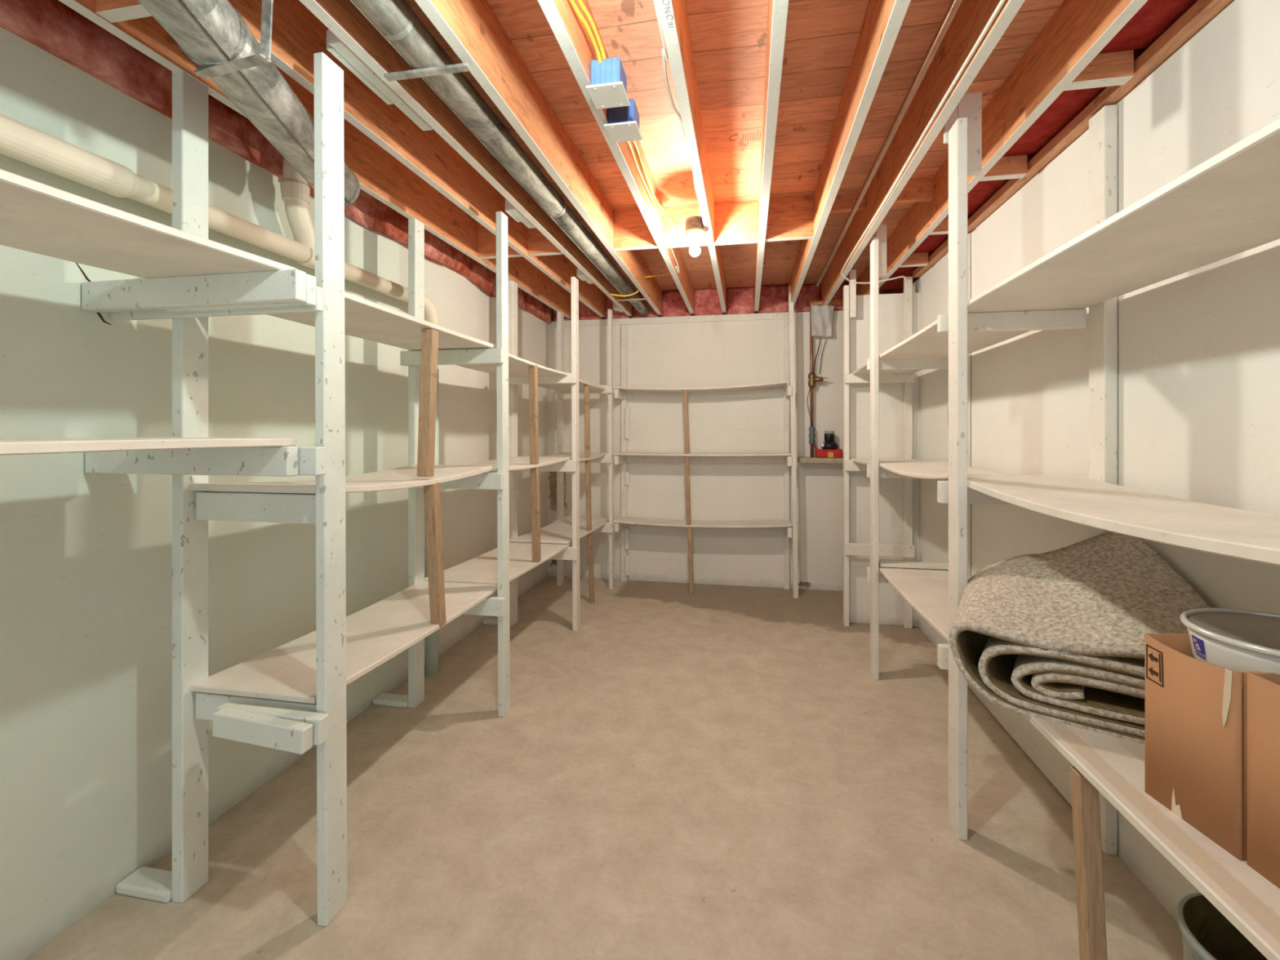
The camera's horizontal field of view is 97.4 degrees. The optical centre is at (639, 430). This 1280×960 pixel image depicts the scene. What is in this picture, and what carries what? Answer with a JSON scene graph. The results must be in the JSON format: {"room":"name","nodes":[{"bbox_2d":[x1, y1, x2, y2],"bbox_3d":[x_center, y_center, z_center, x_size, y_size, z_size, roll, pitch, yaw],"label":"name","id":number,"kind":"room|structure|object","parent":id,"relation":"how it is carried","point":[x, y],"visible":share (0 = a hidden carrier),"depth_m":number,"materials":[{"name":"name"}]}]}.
{"room":"basement storage room","nodes":[
{"label":"basement storage room","id":0,"kind":"room"},
{"bbox_2d":[0,26,547,959],"bbox_3d":[-1.657,0.182,1.928,0.204,2.455,7.570,0,0,11],"label":"wall","id":1,"kind":"structure","parent":0,"point":[86,559],"depth_m":1.76,"materials":[{"name":"paint"}]},
{"bbox_2d":[0,0,283,177],"bbox_3d":[-1.592,-1.111,1.788,0.155,0.158,1.080,0,0,11],"label":"insulation batt","id":2,"kind":"object","parent":1,"relation":"on","point":[52,26],"visible":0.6,"depth_m":1.67,"materials":[{"name":"fabric"}]},
{"bbox_2d":[0,113,439,675],"bbox_3d":[-1.621,0.162,1.082,0.104,2.496,4.521,0,0,11],"label":"drain pipe","id":3,"kind":"object","parent":1,"relation":"attached to","point":[20,141],"visible":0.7,"depth_m":1.90,"materials":[{"name":"white plastic"}]},
{"bbox_2d":[307,183,453,266],"bbox_3d":[-1.369,-1.127,2.947,0.160,0.227,1.240,0,0,11],"label":"insulation batt","id":4,"kind":"object","parent":1,"relation":"on","point":[367,211],"visible":0.32,"depth_m":2.95,"materials":[{"name":"fabric"}]},
{"bbox_2d":[444,245,551,323],"bbox_3d":[-1.074,-1.116,4.469,0.172,0.247,1.820,0,0,11],"label":"insulation batt","id":5,"kind":"object","parent":1,"relation":"on","point":[463,264],"visible":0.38,"depth_m":4.08,"materials":[{"name":"pink fabric"}]},
{"bbox_2d":[24,576,1183,959],"bbox_3d":[-0.057,1.460,1.522,3.500,0.100,7.770,0,0,11],"label":"floor","id":6,"kind":"structure","parent":0,"point":[715,771],"depth_m":2.02,"materials":[{"name":"concrete"}]},
{"bbox_2d":[0,29,623,926],"bbox_3d":[-0.991,0.110,2.799,0.779,2.600,4.970,0,0,11],"label":"shelving unit","id":7,"kind":"object","parent":6,"relation":"on","point":[291,696],"visible":0.92,"depth_m":1.68,"materials":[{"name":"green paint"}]},
{"bbox_2d":[417,328,438,476],"bbox_3d":[-0.837,-0.107,2.218,0.048,0.580,0.082,0,0,11],"label":"prop","id":8,"kind":"object","parent":7,"relation":"on","point":[429,337],"visible":1,"depth_m":2.20,"materials":[{"name":"brown wood"}]},
{"bbox_2d":[423,482,446,627],"bbox_3d":[-0.830,0.505,2.277,0.046,0.590,0.097,0,0,11],"label":"prop","id":9,"kind":"object","parent":7,"relation":"on","point":[431,492],"visible":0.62,"depth_m":2.26,"materials":[{"name":"brown wood"}]},
{"bbox_2d":[528,364,538,464],"bbox_3d":[-0.629,-0.091,3.331,0.042,0.590,0.062,0,0,11],"label":"prop","id":10,"kind":"object","parent":7,"relation":"on","point":[533,371],"visible":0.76,"depth_m":3.31,"materials":[{"name":"brown wood"}]},
{"bbox_2d":[530,466,541,562],"bbox_3d":[-0.624,0.505,3.361,0.042,0.568,0.070,0,0,11],"label":"prop","id":11,"kind":"object","parent":7,"relation":"on","point":[535,472],"visible":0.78,"depth_m":3.34,"materials":[{"name":"brown wood"}]},
{"bbox_2d":[583,384,590,457],"bbox_3d":[-0.418,-0.072,4.442,0.036,0.581,0.064,0,0,11],"label":"prop","id":12,"kind":"object","parent":7,"relation":"on","point":[586,387],"visible":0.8,"depth_m":4.43,"materials":[{"name":"brown wood"}]},
{"bbox_2d":[585,460,591,530],"bbox_3d":[-0.411,0.519,4.480,0.036,0.564,0.076,0,0,11],"label":"prop","id":13,"kind":"object","parent":7,"relation":"on","point":[588,471],"visible":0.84,"depth_m":4.46,"materials":[{"name":"brown wood"}]},
{"bbox_2d":[586,532,595,603],"bbox_3d":[-0.397,1.116,4.554,0.034,0.592,0.113,0,0,11],"label":"prop","id":14,"kind":"object","parent":6,"relation":"on","point":[589,536],"visible":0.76,"depth_m":4.54,"materials":[{"name":"brown wood"}]},
{"bbox_2d":[687,527,693,594],"bbox_3d":[0.438,1.127,4.864,0.055,0.569,0.066,0,0,11],"label":"prop","id":15,"kind":"object","parent":6,"relation":"on","point":[689,529],"visible":1,"depth_m":4.85,"materials":[{"name":"brown wood"}]},
{"bbox_2d":[613,285,798,598],"bbox_3d":[0.571,0.100,4.996,1.593,2.620,0.309,0,0,11],"label":"shelving unit","id":16,"kind":"object","parent":6,"relation":"on","point":[624,393],"visible":0.99,"depth_m":4.99,"materials":[{"name":"beige paint"}]},
{"bbox_2d":[683,390,689,453],"bbox_3d":[0.404,-0.070,4.885,0.056,0.551,0.036,0,0,11],"label":"prop","id":17,"kind":"object","parent":16,"relation":"on","point":[685,392],"visible":1,"depth_m":4.87,"materials":[{"name":"brown wood"}]},
{"bbox_2d":[684,457,691,524],"bbox_3d":[0.415,0.527,4.883,0.053,0.587,0.036,0,0,11],"label":"prop","id":18,"kind":"object","parent":16,"relation":"on","point":[686,459],"visible":1,"depth_m":4.87,"materials":[{"name":"brown wood"}]},
{"bbox_2d":[843,92,1279,959],"bbox_3d":[1.400,0.100,2.290,0.519,2.620,3.622,0,0,11],"label":"shelving unit","id":19,"kind":"object","parent":6,"relation":"on","point":[1228,205],"visible":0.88,"depth_m":1.86,"materials":[{"name":"beige paint"}]},
{"bbox_2d":[949,531,1212,744],"bbox_3d":[1.291,0.539,1.615,0.699,0.455,0.503,0,0,38],"label":"carpet","id":20,"kind":"object","parent":19,"relation":"on","point":[1057,635],"visible":0.76,"depth_m":1.53,"materials":[{"name":"beige carpet"}]},
{"bbox_2d":[1144,633,1260,861],"bbox_3d":[1.215,0.591,1.073,0.352,0.334,0.192,0,0,2],"label":"cardboard box","id":21,"kind":"object","parent":19,"relation":"on","point":[1196,710],"visible":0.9,"depth_m":1.06,"materials":[{"name":"brown cardboard"}]},
{"bbox_2d":[1179,608,1279,674],"bbox_3d":[1.213,0.430,1.042,0.308,0.109,0.308,0,0,11],"label":"tub","id":22,"kind":"object","parent":21,"relation":"in","point":[1239,640],"visible":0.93,"depth_m":1.06,"materials":[{"name":"plastic"}]},
{"bbox_2d":[1247,671,1279,888],"bbox_3d":[1.186,0.587,0.810,0.308,0.335,0.308,0,0,4],"label":"cardboard box","id":23,"kind":"object","parent":19,"relation":"on","point":[1263,688],"visible":1,"depth_m":0.95,"materials":[{"name":"brown cardboard"}]},
{"bbox_2d":[1070,765,1107,959],"bbox_3d":[1.039,1.101,1.297,0.062,0.621,0.053,0,0,11],"label":"prop","id":24,"kind":"object","parent":6,"relation":"on","point":[1092,940],"visible":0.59,"depth_m":1.28,"materials":[{"name":"brown wood"}]},
{"bbox_2d":[1177,892,1267,959],"bbox_3d":[1.271,1.225,1.109,0.322,0.370,0.320,0,0,11],"label":"bucket","id":25,"kind":"object","parent":6,"relation":"on","point":[1207,934],"visible":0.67,"depth_m":1.25,"materials":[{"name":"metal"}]},
{"bbox_2d":[547,311,843,591],"bbox_3d":[0.650,0.182,5.241,3.100,2.455,0.200,0,0,11],"label":"wall","id":26,"kind":"structure","parent":0,"point":[731,353],"depth_m":5.14,"materials":[{"name":"paint"}]},
{"bbox_2d":[552,309,570,321],"bbox_3d":[-0.753,-1.171,5.512,0.161,0.247,0.170,0,0,11],"label":"insulation batt","id":27,"kind":"object","parent":26,"relation":"on","point":[554,312],"visible":0.14,"depth_m":5.45,"materials":[{"name":"pink fabric"}]},
{"bbox_2d":[578,300,605,319],"bbox_3d":[-0.493,-1.171,5.463,0.284,0.247,0.170,0,0,11],"label":"insulation batt","id":28,"kind":"object","parent":26,"relation":"on","point":[585,313],"visible":0.2,"depth_m":5.41,"materials":[{"name":"pink fabric"}]},
{"bbox_2d":[604,294,631,319],"bbox_3d":[-0.205,-1.171,5.402,0.221,0.247,0.182,0,0,11],"label":"insulation batt","id":29,"kind":"object","parent":26,"relation":"on","point":[609,303],"visible":0.24,"depth_m":5.33,"materials":[{"name":"pink fabric"}]},
{"bbox_2d":[632,292,660,318],"bbox_3d":[0.063,-1.171,5.348,0.241,0.247,0.188,0,0,11],"label":"insulation batt","id":30,"kind":"object","parent":26,"relation":"on","point":[636,313],"visible":0.2,"depth_m":5.28,"materials":[{"name":"pink fabric"}]},
{"bbox_2d":[555,311,788,327],"bbox_3d":[0.276,-1.017,5.201,2.200,0.060,0.018,0,0,11],"label":"trim","id":31,"kind":"structure","parent":26,"relation":"attached to","point":[766,316],"depth_m":5.17,"materials":[{"name":"beige paint"}]},
{"bbox_2d":[662,290,692,316],"bbox_3d":[0.351,-1.171,5.299,0.259,0.247,0.178,0,0,11],"label":"insulation batt","id":32,"kind":"object","parent":26,"relation":"on","point":[673,304],"visible":0.53,"depth_m":5.23,"materials":[{"name":"pink fabric"}]},
{"bbox_2d":[694,288,722,315],"bbox_3d":[0.642,-1.171,5.248,0.249,0.247,0.169,0,0,11],"label":"insulation batt","id":33,"kind":"object","parent":26,"relation":"on","point":[707,302],"visible":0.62,"depth_m":5.20,"materials":[{"name":"pink fabric"}]},
{"bbox_2d":[551,288,902,321],"bbox_3d":[0.673,-1.175,5.364,3.500,0.260,0.050,0,0,11],"label":"trim","id":34,"kind":"structure","parent":26,"relation":"attached to","point":[890,291],"depth_m":5.21,"materials":[{"name":"brown wood"}]},
{"bbox_2d":[726,287,754,314],"bbox_3d":[0.926,-1.171,5.190,0.245,0.247,0.176,0,0,11],"label":"insulation batt","id":35,"kind":"object","parent":26,"relation":"on","point":[739,300],"visible":0.78,"depth_m":5.13,"materials":[{"name":"pink fabric"}]},
{"bbox_2d":[758,285,787,313],"bbox_3d":[1.212,-1.171,5.129,0.257,0.247,0.190,0,0,11],"label":"insulation batt","id":36,"kind":"object","parent":26,"relation":"on","point":[773,299],"visible":0.73,"depth_m":5.05,"materials":[{"name":"pink fabric"}]},
{"bbox_2d":[794,284,820,312],"bbox_3d":[1.498,-1.171,5.082,0.238,0.247,0.176,0,0,11],"label":"insulation batt","id":37,"kind":"object","parent":26,"relation":"on","point":[807,293],"visible":0.45,"depth_m":5.01,"materials":[{"name":"pink fabric"}]},
{"bbox_2d":[797,457,843,463],"bbox_3d":[1.754,0.262,4.827,0.765,0.047,0.200,0,0,11],"label":"shelf","id":38,"kind":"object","parent":26,"relation":"attached to","point":[800,460],"depth_m":4.77,"materials":[{"name":"wood"}]},
{"bbox_2d":[808,305,828,457],"bbox_3d":[1.533,-0.436,4.853,0.170,1.348,0.069,0,0,42],"label":"pipe","id":39,"kind":"object","parent":38,"relation":"on","point":[812,378],"visible":0.99,"depth_m":4.88,"materials":[{"name":"brown metal"}]},
{"bbox_2d":[806,387,812,426],"bbox_3d":[1.471,-0.205,4.877,0.050,0.351,0.009,0,0,-6],"label":"wire","id":40,"kind":"object","parent":39,"relation":"on","point":[810,388],"visible":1,"depth_m":4.87,"materials":[{"name":"black plastic"}]},
{"bbox_2d":[813,338,821,373],"bbox_3d":[1.538,-0.645,4.902,0.086,0.312,0.025,0,0,-27],"label":"ground wire","id":41,"kind":"object","parent":39,"relation":"attached to","point":[820,339],"visible":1,"depth_m":4.91,"materials":[{"name":"black plastic"}]},
{"bbox_2d":[813,376,823,382],"bbox_3d":[1.534,-0.438,4.859,0.101,0.052,0.048,0,0,35],"label":"valve","id":42,"kind":"object","parent":39,"relation":"attached to","point":[815,379],"depth_m":4.84,"materials":[{"name":"brown metal"}]},
{"bbox_2d":[818,339,826,373],"bbox_3d":[1.600,-0.640,4.925,0.062,0.301,0.010,0,0,21],"label":"wire","id":43,"kind":"object","parent":39,"relation":"hanging from","point":[825,340],"visible":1,"depth_m":4.93,"materials":[{"name":"black plastic"}]},
{"bbox_2d":[813,444,842,457],"bbox_3d":[1.618,0.181,4.841,0.228,0.114,0.125,0,0,11],"label":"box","id":44,"kind":"object","parent":38,"relation":"on","point":[820,453],"visible":1,"depth_m":4.79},
{"bbox_2d":[821,441,838,448],"bbox_3d":[1.630,0.131,4.841,0.144,0.066,0.140,0,0,11],"label":"fitting","id":45,"kind":"object","parent":44,"relation":"on","point":[825,445],"visible":0.99,"depth_m":4.79,"materials":[{"name":"black plastic"}]},
{"bbox_2d":[824,431,834,441],"bbox_3d":[1.629,0.052,4.841,0.084,0.089,0.084,0,0,11],"label":"jar","id":46,"kind":"object","parent":45,"relation":"on","point":[828,435],"visible":1,"depth_m":4.81,"materials":[{"name":"black glass"}]},
{"bbox_2d":[827,282,848,311],"bbox_3d":[1.783,-1.171,5.025,0.259,0.247,0.181,0,0,11],"label":"insulation batt","id":47,"kind":"object","parent":26,"relation":"on","point":[838,295],"visible":0.1,"depth_m":4.95,"materials":[{"name":"pink fabric"}]},
{"bbox_2d":[879,289,884,293],"bbox_3d":[2.046,-1.171,4.971,0.194,0.247,0.189,0,0,11],"label":"insulation batt","id":48,"kind":"object","parent":26,"relation":"on","point":[881,291],"visible":0.06,"depth_m":4.90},
{"bbox_2d":[405,0,1063,294],"bbox_3d":[-0.052,-1.330,1.547,3.500,0.051,7.820,0,0,11],"label":"ceiling","id":49,"kind":"structure","parent":0,"point":[728,37],"depth_m":2.19,"materials":[{"name":"brown wood"}]},
{"bbox_2d":[58,0,570,319],"bbox_3d":[-1.358,-1.188,1.785,0.038,0.235,7.400,0,0,11],"label":"joist","id":50,"kind":"object","parent":49,"relation":"attached to","point":[379,174],"visible":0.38,"depth_m":2.62,"materials":[{"name":"brown wood"}]},
{"bbox_2d":[95,0,152,22],"bbox_3d":[-1.257,-1.190,1.440,0.288,0.231,0.038,0,0,11],"label":"board","id":51,"kind":"object","parent":50,"relation":"attached to","point":[113,11],"visible":0.59,"depth_m":1.45,"materials":[{"name":"brown wood"}]},
{"bbox_2d":[477,222,521,259],"bbox_3d":[-0.867,-1.190,3.493,0.288,0.231,0.038,0,0,11],"label":"board","id":52,"kind":"object","parent":50,"relation":"attached to","point":[486,240],"visible":0.42,"depth_m":3.49,"materials":[{"name":"brown wood"}]},
{"bbox_2d":[227,0,605,317],"bbox_3d":[-1.037,-1.188,1.724,0.038,0.235,7.400,0,0,11],"label":"joist","id":53,"kind":"object","parent":49,"relation":"attached to","point":[297,33],"visible":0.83,"depth_m":2.19,"materials":[{"name":"brown wood"}]},
{"bbox_2d":[137,0,359,206],"bbox_3d":[-1.020,-1.073,1.466,0.276,0.358,1.672,0,0,-10],"label":"duct","id":54,"kind":"object","parent":53,"relation":"hanging from","point":[213,34],"visible":0.73,"depth_m":1.42,"materials":[{"name":"silver metal"}]},
{"bbox_2d":[527,227,564,256],"bbox_3d":[-0.577,-1.190,3.444,0.225,0.231,0.038,0,0,11],"label":"board","id":55,"kind":"object","parent":53,"relation":"attached to","point":[538,244],"visible":0.48,"depth_m":3.43,"materials":[{"name":"brown wood"}]},
{"bbox_2d":[298,0,632,316],"bbox_3d":[-0.779,-1.188,1.675,0.038,0.235,7.400,0,0,11],"label":"joist","id":56,"kind":"object","parent":49,"relation":"attached to","point":[342,18],"visible":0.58,"depth_m":1.99,"materials":[{"name":"brown wood"}]},
{"bbox_2d":[414,0,662,315],"bbox_3d":[-0.501,-1.188,1.622,0.038,0.235,7.400,0,0,11],"label":"joist","id":57,"kind":"object","parent":49,"relation":"attached to","point":[473,30],"visible":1,"depth_m":2.03,"materials":[{"name":"brown wood"}]},
{"bbox_2d":[350,0,649,315],"bbox_3d":[-0.593,-1.101,1.802,0.267,0.118,6.920,0,0,11],"label":"duct","id":58,"kind":"object","parent":57,"relation":"hanging from","point":[396,20],"visible":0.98,"depth_m":1.88,"materials":[{"name":"metal"}]},
{"bbox_2d":[608,288,638,296],"bbox_3d":[-0.119,-1.065,4.367,0.247,0.056,0.027,0,0,15],"label":"cable","id":59,"kind":"object","parent":57,"relation":"attached to","point":[637,291],"visible":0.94,"depth_m":4.37,"materials":[{"name":"yellow plastic"}]},
{"bbox_2d":[613,208,657,250],"bbox_3d":[-0.023,-1.190,3.333,0.263,0.231,0.038,0,0,11],"label":"board","id":60,"kind":"object","parent":57,"relation":"attached to","point":[631,230],"visible":0.76,"depth_m":3.32,"materials":[{"name":"brown wood"}]},
{"bbox_2d":[644,271,670,278],"bbox_3d":[0.154,-1.180,4.266,0.262,0.031,0.013,0,0,20],"label":"cable","id":61,"kind":"object","parent":57,"relation":"attached to","point":[669,272],"visible":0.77,"depth_m":4.27,"materials":[{"name":"yellow plastic"}]},
{"bbox_2d":[537,0,694,314],"bbox_3d":[-0.205,-1.188,1.566,0.038,0.235,7.400,0,0,11],"label":"joist","id":62,"kind":"object","parent":49,"relation":"attached to","point":[569,31],"visible":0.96,"depth_m":2.04,"materials":[{"name":"brown wood"}]},
{"bbox_2d":[568,0,602,63],"bbox_3d":[-0.411,-1.143,0.320,0.032,0.046,2.875,0,0,11],"label":"cable","id":63,"kind":"object","parent":62,"relation":"attached to","point":[575,6],"visible":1,"depth_m":1.61,"materials":[{"name":"yellow plastic"}]},
{"bbox_2d":[577,0,605,60],"bbox_3d":[-0.390,-1.163,0.316,0.039,0.066,2.875,0,0,11],"label":"cable","id":64,"kind":"object","parent":62,"relation":"attached to","point":[580,2],"visible":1,"depth_m":1.62,"materials":[{"name":"yellow plastic"}]},
{"bbox_2d":[586,56,630,109],"bbox_3d":[-0.098,-1.091,1.767,0.115,0.094,0.120,0,0,11],"label":"electrical box","id":65,"kind":"object","parent":62,"relation":"attached to","point":[607,88],"visible":1,"depth_m":1.73,"materials":[{"name":"blue plastic"}]},
{"bbox_2d":[604,98,642,142],"bbox_3d":[-0.057,-1.091,1.984,0.115,0.094,0.120,0,0,11],"label":"electrical box","id":66,"kind":"object","parent":62,"relation":"attached to","point":[623,126],"visible":0.88,"depth_m":1.94,"materials":[{"name":"blue plastic"}]},
{"bbox_2d":[632,141,680,226],"bbox_3d":[0.056,-1.119,2.581,0.075,0.072,1.114,0,0,14],"label":"cable","id":67,"kind":"object","parent":66,"relation":"attached to","point":[633,142],"visible":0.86,"depth_m":2.60,"materials":[{"name":"plastic"}]},
{"bbox_2d":[626,141,675,225],"bbox_3d":[0.033,-1.121,2.585,0.064,0.072,1.114,0,0,14],"label":"cable","id":68,"kind":"object","parent":62,"relation":"attached to","point":[628,142],"visible":0.85,"depth_m":2.60,"materials":[{"name":"plastic"}]},
{"bbox_2d":[631,141,678,226],"bbox_3d":[0.047,-1.129,2.587,0.069,0.073,1.123,0,0,14],"label":"cable","id":69,"kind":"object","parent":62,"relation":"attached to","point":[633,146],"visible":0.48,"depth_m":2.47,"materials":[{"name":"plastic"}]},
{"bbox_2d":[671,248,679,273],"bbox_3d":[0.217,-1.121,3.646,0.024,0.051,0.605,0,0,11],"label":"cable","id":70,"kind":"object","parent":62,"relation":"hanging from","point":[677,268],"visible":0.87,"depth_m":3.78,"materials":[{"name":"white plastic"}]},
{"bbox_2d":[664,204,707,248],"bbox_3d":[0.269,-1.190,3.284,0.253,0.231,0.038,0,0,11],"label":"board","id":71,"kind":"object","parent":62,"relation":"attached to","point":[673,234],"visible":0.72,"depth_m":3.27,"materials":[{"name":"brown wood"}]},
{"bbox_2d":[656,0,726,313],"bbox_3d":[0.081,-1.187,1.512,0.038,0.236,7.400,0,0,11],"label":"joist","id":72,"kind":"object","parent":49,"relation":"attached to","point":[673,13],"visible":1,"depth_m":1.99,"materials":[{"name":"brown wood"}]},
{"bbox_2d":[653,0,701,218],"bbox_3d":[-0.049,-1.104,1.002,0.034,0.043,3.951,0,0,11],"label":"cable","id":73,"kind":"object","parent":72,"relation":"attached to","point":[664,55],"visible":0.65,"depth_m":1.68,"materials":[{"name":"white plastic"}]},
{"bbox_2d":[683,215,706,256],"bbox_3d":[0.293,-1.025,2.998,0.124,0.199,0.124,0,0,11],"label":"light bulb","id":74,"kind":"object","parent":72,"relation":"attached to","point":[695,232],"visible":0.9,"depth_m":2.97,"materials":[{"name":"glass"}]},
{"bbox_2d":[714,200,758,245],"bbox_3d":[0.554,-1.190,3.235,0.249,0.231,0.038,0,0,11],"label":"board","id":75,"kind":"object","parent":72,"relation":"attached to","point":[736,222],"visible":0.92,"depth_m":3.22,"materials":[{"name":"brown wood"}]},
{"bbox_2d":[754,0,788,311],"bbox_3d":[0.362,-1.188,1.458,0.038,0.235,7.400,0,0,11],"label":"joist","id":76,"kind":"object","parent":49,"relation":"attached to","point":[777,9],"visible":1,"depth_m":1.93,"materials":[{"name":"brown wood"}]},
{"bbox_2d":[765,195,813,241],"bbox_3d":[0.840,-1.190,3.169,0.261,0.231,0.038,0,0,11],"label":"board","id":77,"kind":"object","parent":76,"relation":"attached to","point":[790,218],"visible":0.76,"depth_m":3.15,"materials":[{"name":"brown wood"}]},
{"bbox_2d":[788,0,911,305],"bbox_3d":[0.656,-1.188,1.402,0.038,0.235,7.400,0,0,11],"label":"joist","id":78,"kind":"object","parent":49,"relation":"attached to","point":[882,21],"visible":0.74,"depth_m":1.98,"materials":[{"name":"brown wood"}]},
{"bbox_2d":[830,194,865,213],"bbox_3d":[1.130,-1.264,3.144,0.242,0.081,0.030,0,0,11],"label":"board","id":79,"kind":"object","parent":78,"relation":"attached to","point":[845,202],"visible":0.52,"depth_m":3.13,"materials":[{"name":"brown wood"}]},
{"bbox_2d":[820,0,1025,305],"bbox_3d":[0.931,-1.188,1.350,0.038,0.235,7.400,0,0,11],"label":"joist","id":80,"kind":"object","parent":49,"relation":"attached to","point":[972,16],"visible":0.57,"depth_m":2.06,"materials":[{"name":"brown wood"}]},
{"bbox_2d":[808,298,841,305],"bbox_3d":[1.606,-1.106,4.876,0.265,0.038,0.040,0,0,11],"label":"batten","id":81,"kind":"object","parent":80,"relation":"attached to","point":[832,301],"visible":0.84,"depth_m":4.86,"materials":[{"name":"brown wood"}]},
{"bbox_2d":[810,304,834,337],"bbox_3d":[1.569,-0.944,4.844,0.195,0.283,0.049,0,0,11],"label":"plastic sheet","id":82,"kind":"object","parent":81,"relation":"hanging from","point":[821,316],"visible":1,"depth_m":4.84,"materials":[{"name":"white plastic"}]},
{"bbox_2d":[815,0,963,286],"bbox_3d":[0.768,-1.100,1.203,0.025,0.024,6.250,0,0,11],"label":"pipe","id":83,"kind":"object","parent":80,"relation":"attached to","point":[954,6],"visible":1,"depth_m":1.91,"materials":[{"name":"orange metal"}]},
{"bbox_2d":[893,177,933,203],"bbox_3d":[1.387,-1.250,2.943,0.263,0.111,0.030,0,0,11],"label":"board","id":84,"kind":"object","parent":80,"relation":"attached to","point":[921,189],"visible":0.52,"depth_m":2.92,"materials":[{"name":"brown wood"}]},
{"bbox_2d":[840,0,1005,281],"bbox_3d":[0.945,-1.065,1.411,0.078,0.061,5.125,0,0,11],"label":"pipe","id":85,"kind":"object","parent":80,"relation":"attached to","point":[1001,3],"visible":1,"depth_m":1.89,"materials":[{"name":"white plastic"}]},
{"bbox_2d":[856,0,1147,295],"bbox_3d":[1.227,-1.188,1.294,0.038,0.235,7.400,0,0,11],"label":"joist","id":86,"kind":"object","parent":49,"relation":"attached to","point":[1078,30],"visible":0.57,"depth_m":1.91,"materials":[{"name":"brown wood"}]},
{"bbox_2d":[852,275,908,288],"bbox_3d":[1.682,-1.032,3.949,0.379,0.087,0.039,0,0,5],"label":"cable","id":87,"kind":"object","parent":86,"relation":"attached to","point":[899,277],"visible":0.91,"depth_m":3.94,"materials":[{"name":"white plastic"}]},
{"bbox_2d":[898,252,928,267],"bbox_3d":[1.788,-1.190,3.681,0.172,0.231,0.045,0,0,11],"label":"board","id":88,"kind":"object","parent":86,"relation":"attached to","point":[920,259],"visible":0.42,"depth_m":3.66,"materials":[{"name":"brown wood"}]},
{"bbox_2d":[928,216,948,235],"bbox_3d":[1.670,-1.190,3.062,0.172,0.231,0.045,0,0,11],"label":"board","id":89,"kind":"object","parent":86,"relation":"attached to","point":[943,227],"visible":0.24,"depth_m":3.05,"materials":[{"name":"brown wood"}]},
{"bbox_2d":[979,154,1027,181],"bbox_3d":[1.543,-1.190,2.394,0.172,0.231,0.045,0,0,11],"label":"board","id":90,"kind":"object","parent":86,"relation":"attached to","point":[1007,167],"visible":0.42,"depth_m":2.37,"materials":[{"name":"brown wood"}]},
{"bbox_2d":[1064,49,1133,90],"bbox_3d":[1.420,-1.190,1.746,0.172,0.231,0.045,0,0,11],"label":"board","id":91,"kind":"object","parent":86,"relation":"attached to","point":[1117,68],"visible":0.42,"depth_m":1.72,"materials":[{"name":"brown wood"}]},
{"bbox_2d":[848,292,919,626],"bbox_3d":[1.772,0.213,4.114,0.475,2.394,0.095,0,0,11],"label":"wall partition","id":92,"kind":"structure","parent":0,"point":[891,305],"depth_m":4.07,"materials":[{"name":"paint"}]},
{"bbox_2d":[902,0,1279,923],"bbox_3d":[1.583,0.163,1.313,0.200,2.495,7.570,0,0,11],"label":"wall","id":93,"kind":"structure","parent":0,"point":[1198,349],"depth_m":1.70,"materials":[{"name":"paint"}]},
{"bbox_2d":[912,0,1234,277],"bbox_3d":[1.393,-1.110,0.814,0.106,0.040,6.520,0,0,11],"label":"wall plate","id":94,"kind":"object","parent":93,"relation":"on","point":[1202,12],"visible":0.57,"depth_m":1.87,"materials":[{"name":"brown wood"}]},
{"bbox_2d":[879,251,933,289],"bbox_3d":[1.978,-1.222,4.144,0.380,0.145,0.920,0,0,11],"label":"insulation batt","id":95,"kind":"object","parent":94,"relation":"on","point":[898,283],"visible":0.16,"depth_m":4.28,"materials":[{"name":"fabric"}]},
{"bbox_2d":[912,215,971,253],"bbox_3d":[1.830,-1.222,3.352,0.375,0.145,0.570,0,0,11],"label":"insulation batt","id":96,"kind":"object","parent":94,"relation":"on","point":[931,242],"visible":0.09,"depth_m":3.46,"materials":[{"name":"pink fabric"}]},
{"bbox_2d":[946,154,1035,217],"bbox_3d":[1.706,-1.222,2.709,0.379,0.145,0.620,0,0,11],"label":"insulation batt","id":97,"kind":"object","parent":94,"relation":"on","point":[982,191],"visible":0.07,"depth_m":2.72,"materials":[{"name":"fabric"}]},
{"bbox_2d":[1002,48,1147,156],"bbox_3d":[1.583,-1.222,2.051,0.376,0.145,0.600,0,0,11],"label":"insulation batt","id":98,"kind":"object","parent":94,"relation":"on","point":[1068,104],"visible":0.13,"depth_m":2.08,"materials":[{"name":"fabric"}]},
{"bbox_2d":[1098,0,1198,53],"bbox_3d":[1.236,-1.222,0.249,0.384,0.145,2.950,0,0,11],"label":"insulation batt","id":99,"kind":"object","parent":94,"relation":"on","point":[1154,18],"visible":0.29,"depth_m":1.60,"materials":[{"name":"red fabric"}]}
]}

